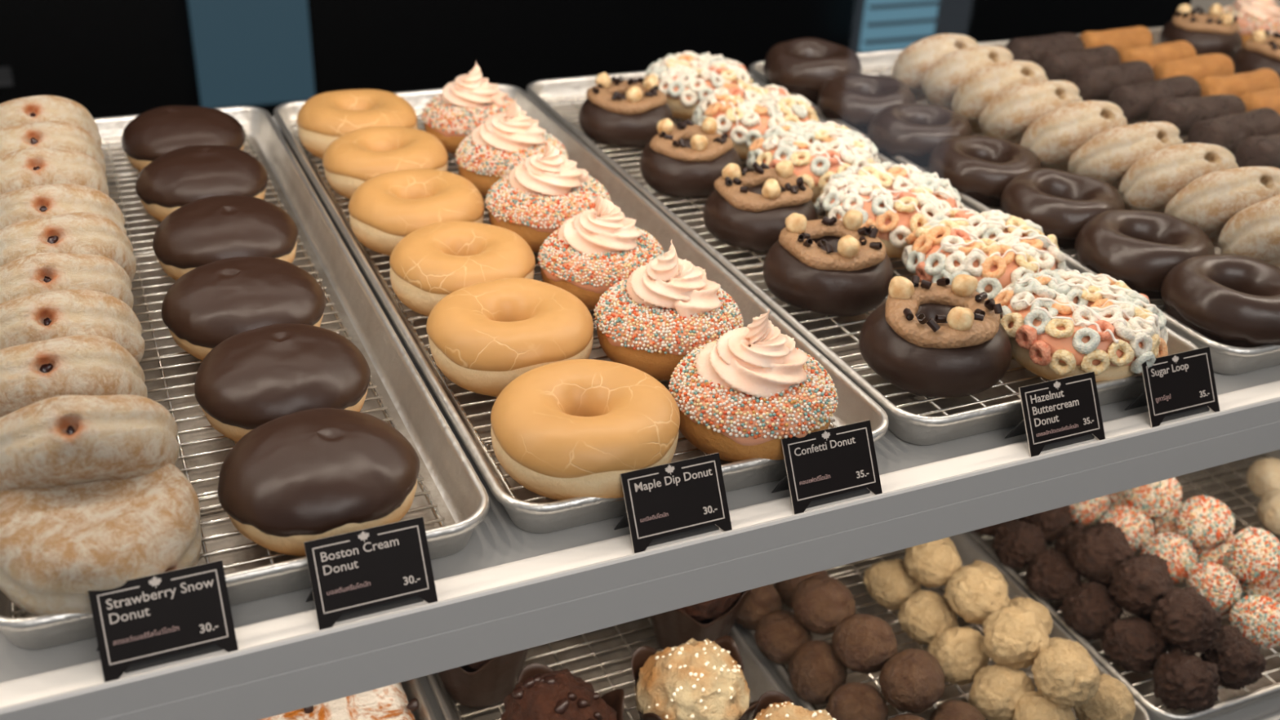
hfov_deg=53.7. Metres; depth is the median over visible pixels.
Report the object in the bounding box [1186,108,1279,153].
stick
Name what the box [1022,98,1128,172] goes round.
donut
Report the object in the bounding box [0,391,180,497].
donut
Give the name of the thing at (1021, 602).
ball
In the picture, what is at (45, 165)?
donut
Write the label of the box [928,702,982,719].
ball
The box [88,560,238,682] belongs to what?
price card
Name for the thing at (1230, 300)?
donut
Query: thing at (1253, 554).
ball
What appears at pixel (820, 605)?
ball
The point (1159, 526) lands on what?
ball
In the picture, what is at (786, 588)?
ball
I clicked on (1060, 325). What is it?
donut
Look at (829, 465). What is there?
price card
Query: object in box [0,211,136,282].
donut
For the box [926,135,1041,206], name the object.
donut
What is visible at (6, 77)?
metal plate
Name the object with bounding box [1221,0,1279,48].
donut
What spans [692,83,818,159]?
donut
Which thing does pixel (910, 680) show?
ball
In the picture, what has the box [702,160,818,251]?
donut
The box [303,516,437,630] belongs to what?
price card
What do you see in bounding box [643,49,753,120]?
donut
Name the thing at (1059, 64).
stick
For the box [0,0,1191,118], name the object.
wall
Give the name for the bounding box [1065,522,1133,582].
chocolate ball
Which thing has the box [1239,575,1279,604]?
ball
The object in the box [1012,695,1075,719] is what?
ball
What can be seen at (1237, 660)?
chocolate ball
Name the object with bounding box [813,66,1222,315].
wire rack
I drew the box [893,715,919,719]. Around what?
ball
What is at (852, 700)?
ball
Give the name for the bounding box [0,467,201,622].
donut
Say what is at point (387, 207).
donut
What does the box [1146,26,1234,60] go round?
sheet pan
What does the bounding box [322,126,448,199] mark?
donut
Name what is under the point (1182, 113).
stick
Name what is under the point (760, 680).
sheet pan
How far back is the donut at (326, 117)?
1.05 m
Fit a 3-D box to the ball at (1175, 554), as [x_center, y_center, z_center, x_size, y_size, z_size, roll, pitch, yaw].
[0.445,0.166,1.061,0.044,0.044,0.042,3,29,-1]
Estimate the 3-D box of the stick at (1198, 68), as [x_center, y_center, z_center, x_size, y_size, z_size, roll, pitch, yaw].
[0.572,-0.294,1.309,0.098,0.039,0.037,-12,33,-25]
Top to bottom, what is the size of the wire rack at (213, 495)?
0.010 m
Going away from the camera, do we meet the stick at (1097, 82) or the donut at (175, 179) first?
the donut at (175, 179)
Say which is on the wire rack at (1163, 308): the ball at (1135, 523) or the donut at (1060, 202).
the donut at (1060, 202)
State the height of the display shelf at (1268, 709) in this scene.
0.053 m
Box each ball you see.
[734,584,781,630]
[754,610,813,666]
[775,569,827,608]
[788,642,844,700]
[791,575,855,637]
[826,680,888,719]
[835,616,894,674]
[864,556,919,611]
[878,647,945,715]
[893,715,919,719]
[896,591,956,645]
[902,538,960,588]
[903,537,958,555]
[928,622,991,685]
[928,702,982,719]
[944,561,1003,623]
[964,558,1008,604]
[968,666,1032,719]
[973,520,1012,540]
[979,607,1047,671]
[991,520,1046,568]
[1000,595,1052,635]
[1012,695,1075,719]
[1017,506,1075,544]
[1023,552,1079,604]
[1029,643,1100,710]
[1032,633,1084,666]
[1052,526,1084,576]
[1058,582,1122,639]
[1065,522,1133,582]
[1066,494,1111,524]
[1072,672,1134,719]
[1089,580,1122,608]
[1098,505,1152,553]
[1103,616,1170,678]
[1105,553,1176,614]
[1109,490,1128,509]
[1124,476,1180,518]
[1140,612,1176,649]
[1142,531,1199,582]
[1148,502,1182,538]
[1149,651,1223,712]
[1152,591,1225,653]
[1173,495,1233,549]
[1183,561,1240,615]
[1196,533,1233,569]
[1198,629,1263,690]
[1225,527,1279,585]
[1227,593,1279,648]
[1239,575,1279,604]
[1246,458,1279,498]
[1257,489,1279,534]
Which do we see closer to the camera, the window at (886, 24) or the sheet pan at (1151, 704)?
the sheet pan at (1151, 704)
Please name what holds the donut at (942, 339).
on the wire rack at (864, 366)
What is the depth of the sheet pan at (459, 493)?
0.74 m
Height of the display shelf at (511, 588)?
0.043 m
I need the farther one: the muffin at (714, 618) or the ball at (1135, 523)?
the ball at (1135, 523)
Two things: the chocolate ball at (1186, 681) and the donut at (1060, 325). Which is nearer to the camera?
the donut at (1060, 325)
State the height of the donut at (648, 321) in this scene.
0.078 m
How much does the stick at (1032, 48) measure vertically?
0.037 m
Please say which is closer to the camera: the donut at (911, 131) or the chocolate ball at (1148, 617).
the chocolate ball at (1148, 617)
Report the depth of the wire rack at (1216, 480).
1.18 m
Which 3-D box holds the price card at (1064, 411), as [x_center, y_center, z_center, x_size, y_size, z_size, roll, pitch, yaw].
[0.247,0.032,0.741,0.057,0.036,0.022,-10,32,-22]
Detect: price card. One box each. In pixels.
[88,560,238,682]
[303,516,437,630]
[613,453,732,553]
[771,420,882,514]
[1004,371,1105,457]
[1124,346,1219,427]
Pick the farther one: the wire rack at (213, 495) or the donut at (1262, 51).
the donut at (1262, 51)
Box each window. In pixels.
[187,0,315,108]
[858,0,942,52]
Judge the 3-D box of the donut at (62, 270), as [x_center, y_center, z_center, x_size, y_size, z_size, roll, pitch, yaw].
[-0.337,-0.032,0.725,0.086,0.076,0.072,-16,35,-30]
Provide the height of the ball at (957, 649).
0.041 m
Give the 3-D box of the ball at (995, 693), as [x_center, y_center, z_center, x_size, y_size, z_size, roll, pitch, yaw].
[0.260,0.241,0.909,0.044,0.041,0.043,-11,32,-23]
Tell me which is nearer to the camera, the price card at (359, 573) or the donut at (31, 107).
the price card at (359, 573)
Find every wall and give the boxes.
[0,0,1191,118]
[1190,0,1279,13]
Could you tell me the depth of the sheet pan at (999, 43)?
1.45 m
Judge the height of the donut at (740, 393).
0.079 m
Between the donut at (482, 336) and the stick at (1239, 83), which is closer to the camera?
the donut at (482, 336)
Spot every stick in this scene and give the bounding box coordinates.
[1004,32,1084,62]
[1036,45,1121,81]
[1066,61,1155,101]
[1080,25,1153,53]
[1106,75,1200,123]
[1119,40,1195,69]
[1146,93,1245,135]
[1152,53,1235,80]
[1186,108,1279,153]
[1197,68,1279,97]
[1233,132,1279,170]
[1240,88,1279,117]
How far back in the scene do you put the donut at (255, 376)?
0.68 m
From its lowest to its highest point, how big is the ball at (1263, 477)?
0.038 m
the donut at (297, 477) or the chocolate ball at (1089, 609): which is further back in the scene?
the chocolate ball at (1089, 609)
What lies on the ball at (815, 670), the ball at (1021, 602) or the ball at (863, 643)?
the ball at (863, 643)
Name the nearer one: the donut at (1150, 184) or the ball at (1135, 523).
the donut at (1150, 184)
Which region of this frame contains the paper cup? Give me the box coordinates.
[754,688,786,712]
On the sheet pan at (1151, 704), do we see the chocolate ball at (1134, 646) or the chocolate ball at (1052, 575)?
the chocolate ball at (1134, 646)
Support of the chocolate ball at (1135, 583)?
on the chocolate ball at (1089, 609)
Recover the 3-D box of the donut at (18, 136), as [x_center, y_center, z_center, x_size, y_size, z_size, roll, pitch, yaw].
[-0.429,-0.140,0.909,0.084,0.075,0.072,-12,33,-24]
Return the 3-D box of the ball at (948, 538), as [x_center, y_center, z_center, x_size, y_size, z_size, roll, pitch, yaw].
[0.242,0.161,1.049,0.043,0.039,0.039,17,32,24]
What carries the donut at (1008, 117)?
on the wire rack at (1163, 308)
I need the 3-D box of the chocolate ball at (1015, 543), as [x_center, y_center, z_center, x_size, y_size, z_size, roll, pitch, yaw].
[0.319,0.156,1.068,0.044,0.040,0.045,-16,34,-30]
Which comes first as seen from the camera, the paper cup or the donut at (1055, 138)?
the paper cup
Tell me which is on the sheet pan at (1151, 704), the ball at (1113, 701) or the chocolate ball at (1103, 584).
the chocolate ball at (1103, 584)
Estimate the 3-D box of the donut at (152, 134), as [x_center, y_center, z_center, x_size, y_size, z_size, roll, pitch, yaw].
[-0.368,-0.179,1.023,0.095,0.046,0.095,-13,32,-26]
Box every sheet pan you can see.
[0,106,489,649]
[273,84,888,533]
[400,677,435,719]
[426,616,784,719]
[526,71,1198,444]
[745,533,1150,719]
[748,48,1279,374]
[965,448,1279,719]
[977,34,1186,144]
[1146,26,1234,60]
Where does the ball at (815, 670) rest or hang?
on the wire rack at (963, 695)
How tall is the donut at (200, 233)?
0.046 m
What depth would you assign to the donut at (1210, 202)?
0.92 m
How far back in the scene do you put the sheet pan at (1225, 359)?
0.85 m
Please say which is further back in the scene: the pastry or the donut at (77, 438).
the pastry
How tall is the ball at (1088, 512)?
0.042 m
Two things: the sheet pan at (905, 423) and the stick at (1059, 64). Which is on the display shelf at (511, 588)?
the sheet pan at (905, 423)
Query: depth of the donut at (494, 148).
0.99 m
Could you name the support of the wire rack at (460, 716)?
on the sheet pan at (760, 680)
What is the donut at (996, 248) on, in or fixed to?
on the wire rack at (864, 366)
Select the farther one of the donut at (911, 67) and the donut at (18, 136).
the donut at (911, 67)
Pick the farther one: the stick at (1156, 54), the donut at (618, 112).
the stick at (1156, 54)
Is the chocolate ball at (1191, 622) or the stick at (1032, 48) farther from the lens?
the stick at (1032, 48)
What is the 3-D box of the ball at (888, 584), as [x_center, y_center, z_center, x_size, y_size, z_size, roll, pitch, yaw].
[0.202,0.179,1.012,0.042,0.039,0.041,-3,30,-11]
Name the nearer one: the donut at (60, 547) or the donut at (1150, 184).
the donut at (60, 547)
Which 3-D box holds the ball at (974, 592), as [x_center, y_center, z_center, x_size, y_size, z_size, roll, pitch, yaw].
[0.254,0.177,0.958,0.043,0.043,0.048,9,30,10]
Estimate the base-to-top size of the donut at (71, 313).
0.077 m
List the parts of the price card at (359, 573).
easel leg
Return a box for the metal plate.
[0,66,13,86]
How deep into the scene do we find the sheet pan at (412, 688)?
0.90 m
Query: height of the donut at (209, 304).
0.046 m
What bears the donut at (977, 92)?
on the wire rack at (1163, 308)
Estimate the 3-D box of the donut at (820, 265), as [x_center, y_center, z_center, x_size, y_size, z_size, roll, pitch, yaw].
[0.131,-0.070,0.866,0.088,0.057,0.089,-1,30,-7]
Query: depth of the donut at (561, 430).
0.65 m
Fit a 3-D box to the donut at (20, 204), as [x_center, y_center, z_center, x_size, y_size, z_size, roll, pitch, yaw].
[-0.376,-0.083,0.812,0.086,0.074,0.073,2,29,-2]
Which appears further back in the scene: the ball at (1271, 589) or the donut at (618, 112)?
the donut at (618, 112)
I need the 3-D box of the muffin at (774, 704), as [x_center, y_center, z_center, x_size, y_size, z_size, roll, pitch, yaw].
[0.095,0.264,0.810,0.081,0.093,0.082,21,34,28]
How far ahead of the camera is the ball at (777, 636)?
0.94 m
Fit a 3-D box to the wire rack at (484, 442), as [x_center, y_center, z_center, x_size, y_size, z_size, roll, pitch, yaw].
[-0.096,-0.080,0.930,0.200,0.010,0.635,-10,32,-22]
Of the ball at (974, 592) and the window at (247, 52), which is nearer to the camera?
the ball at (974, 592)
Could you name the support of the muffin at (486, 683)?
on the wire rack at (460, 716)
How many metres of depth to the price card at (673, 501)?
0.65 m
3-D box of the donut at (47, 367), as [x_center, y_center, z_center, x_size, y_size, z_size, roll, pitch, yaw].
[-0.295,0.017,0.643,0.084,0.076,0.069,-7,31,-17]
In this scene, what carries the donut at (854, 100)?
on the wire rack at (1163, 308)
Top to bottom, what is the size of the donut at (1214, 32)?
0.058 m
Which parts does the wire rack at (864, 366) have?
rack frame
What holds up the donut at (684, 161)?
on the wire rack at (864, 366)
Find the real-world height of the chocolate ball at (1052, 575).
0.040 m
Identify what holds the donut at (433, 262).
on the wire rack at (484, 442)
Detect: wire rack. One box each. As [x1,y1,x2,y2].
[9,124,446,617]
[288,108,836,502]
[451,616,753,719]
[542,93,1047,415]
[771,549,1035,719]
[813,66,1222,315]
[974,453,1279,713]
[1129,119,1187,142]
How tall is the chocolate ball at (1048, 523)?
0.042 m
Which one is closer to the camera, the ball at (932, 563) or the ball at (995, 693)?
the ball at (995, 693)
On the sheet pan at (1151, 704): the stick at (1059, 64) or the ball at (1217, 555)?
the ball at (1217, 555)
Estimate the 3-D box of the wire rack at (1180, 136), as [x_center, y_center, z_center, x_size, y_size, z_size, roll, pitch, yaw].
[0.563,-0.199,1.204,0.200,0.010,0.635,-10,32,-22]
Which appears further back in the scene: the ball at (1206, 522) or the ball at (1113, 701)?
the ball at (1206, 522)
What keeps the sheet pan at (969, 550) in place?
on the display shelf at (1268, 709)
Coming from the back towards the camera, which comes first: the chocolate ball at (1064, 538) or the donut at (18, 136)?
the chocolate ball at (1064, 538)
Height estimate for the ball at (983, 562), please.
0.040 m
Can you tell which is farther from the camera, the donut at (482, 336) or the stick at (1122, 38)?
the stick at (1122, 38)
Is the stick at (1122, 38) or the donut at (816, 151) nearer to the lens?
the donut at (816, 151)
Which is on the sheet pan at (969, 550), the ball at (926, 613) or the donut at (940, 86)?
the ball at (926, 613)
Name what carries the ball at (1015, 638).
on the ball at (995, 693)
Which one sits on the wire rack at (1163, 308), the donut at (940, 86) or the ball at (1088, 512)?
the donut at (940, 86)
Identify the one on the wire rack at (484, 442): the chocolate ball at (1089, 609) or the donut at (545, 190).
the donut at (545, 190)
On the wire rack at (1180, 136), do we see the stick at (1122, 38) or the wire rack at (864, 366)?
the stick at (1122, 38)
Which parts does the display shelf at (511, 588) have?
price rail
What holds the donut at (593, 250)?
on the wire rack at (484, 442)
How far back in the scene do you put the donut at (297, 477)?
0.60 m
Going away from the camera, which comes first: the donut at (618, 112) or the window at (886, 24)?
the donut at (618, 112)
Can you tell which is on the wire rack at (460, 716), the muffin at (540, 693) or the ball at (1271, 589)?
the muffin at (540, 693)
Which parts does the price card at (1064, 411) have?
easel leg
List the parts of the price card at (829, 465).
easel leg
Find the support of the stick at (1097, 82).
on the wire rack at (1180, 136)
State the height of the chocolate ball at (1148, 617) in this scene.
0.041 m
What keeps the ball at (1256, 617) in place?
on the sheet pan at (1151, 704)
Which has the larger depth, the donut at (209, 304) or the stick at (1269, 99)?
the stick at (1269, 99)
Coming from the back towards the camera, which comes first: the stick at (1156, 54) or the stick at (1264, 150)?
the stick at (1156, 54)
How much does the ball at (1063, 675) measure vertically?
0.043 m
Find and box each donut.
[0,95,102,147]
[0,119,106,175]
[0,145,110,201]
[0,184,127,235]
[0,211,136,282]
[0,249,134,315]
[0,291,146,364]
[0,333,147,416]
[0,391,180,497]
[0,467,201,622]
[121,105,246,172]
[136,144,268,221]
[151,194,297,279]
[161,256,324,361]
[192,324,369,441]
[217,407,419,555]
[296,88,417,159]
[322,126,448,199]
[346,168,484,255]
[388,221,535,316]
[420,61,521,154]
[425,279,593,395]
[455,98,568,196]
[485,139,611,253]
[488,358,679,500]
[537,191,665,309]
[577,72,672,147]
[593,239,743,379]
[639,116,741,200]
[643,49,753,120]
[667,307,838,462]
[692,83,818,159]
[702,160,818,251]
[746,119,880,201]
[764,40,861,103]
[765,209,893,314]
[815,160,965,257]
[817,73,916,134]
[862,273,1010,398]
[869,102,972,168]
[892,32,979,99]
[902,206,1066,298]
[921,44,1013,111]
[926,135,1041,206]
[952,58,1048,132]
[978,79,1082,145]
[992,268,1168,382]
[1000,168,1124,249]
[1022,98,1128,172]
[1067,120,1183,193]
[1074,208,1215,297]
[1120,142,1238,214]
[1158,3,1243,59]
[1161,253,1279,347]
[1164,164,1279,248]
[1220,196,1279,267]
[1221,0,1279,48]
[1233,29,1279,79]
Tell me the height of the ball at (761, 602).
0.038 m
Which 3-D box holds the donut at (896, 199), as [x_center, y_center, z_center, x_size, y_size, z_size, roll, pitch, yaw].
[0.189,-0.115,0.957,0.111,0.052,0.111,25,36,33]
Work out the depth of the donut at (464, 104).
1.07 m
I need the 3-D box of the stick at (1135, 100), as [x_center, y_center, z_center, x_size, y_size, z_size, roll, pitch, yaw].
[0.500,-0.253,1.230,0.099,0.039,0.038,-11,32,-23]
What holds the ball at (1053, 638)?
on the sheet pan at (969, 550)
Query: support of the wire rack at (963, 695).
on the sheet pan at (969, 550)
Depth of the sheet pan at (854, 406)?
0.80 m
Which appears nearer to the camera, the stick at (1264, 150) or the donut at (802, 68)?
the stick at (1264, 150)
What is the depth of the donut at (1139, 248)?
0.90 m
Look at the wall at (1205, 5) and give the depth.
1.68 m
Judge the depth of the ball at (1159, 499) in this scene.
1.08 m
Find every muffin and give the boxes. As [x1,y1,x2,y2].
[439,648,528,708]
[497,662,625,719]
[631,630,759,719]
[650,589,751,644]
[750,688,835,719]
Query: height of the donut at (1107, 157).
0.076 m
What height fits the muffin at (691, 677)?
0.093 m
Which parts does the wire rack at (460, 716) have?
rack frame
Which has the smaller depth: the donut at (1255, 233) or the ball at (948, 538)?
the donut at (1255, 233)
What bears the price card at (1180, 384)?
on the display shelf at (511, 588)
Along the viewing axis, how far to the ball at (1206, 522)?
1.04 m
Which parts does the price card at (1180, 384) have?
easel leg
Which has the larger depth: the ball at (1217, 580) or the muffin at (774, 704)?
the ball at (1217, 580)
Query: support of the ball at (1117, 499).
on the sheet pan at (1151, 704)
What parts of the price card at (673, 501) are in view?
easel leg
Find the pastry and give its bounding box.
[260,682,420,719]
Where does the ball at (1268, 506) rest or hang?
on the sheet pan at (1151, 704)
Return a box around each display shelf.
[0,73,1279,719]
[418,620,1279,719]
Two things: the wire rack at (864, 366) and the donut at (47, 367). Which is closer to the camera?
the donut at (47, 367)

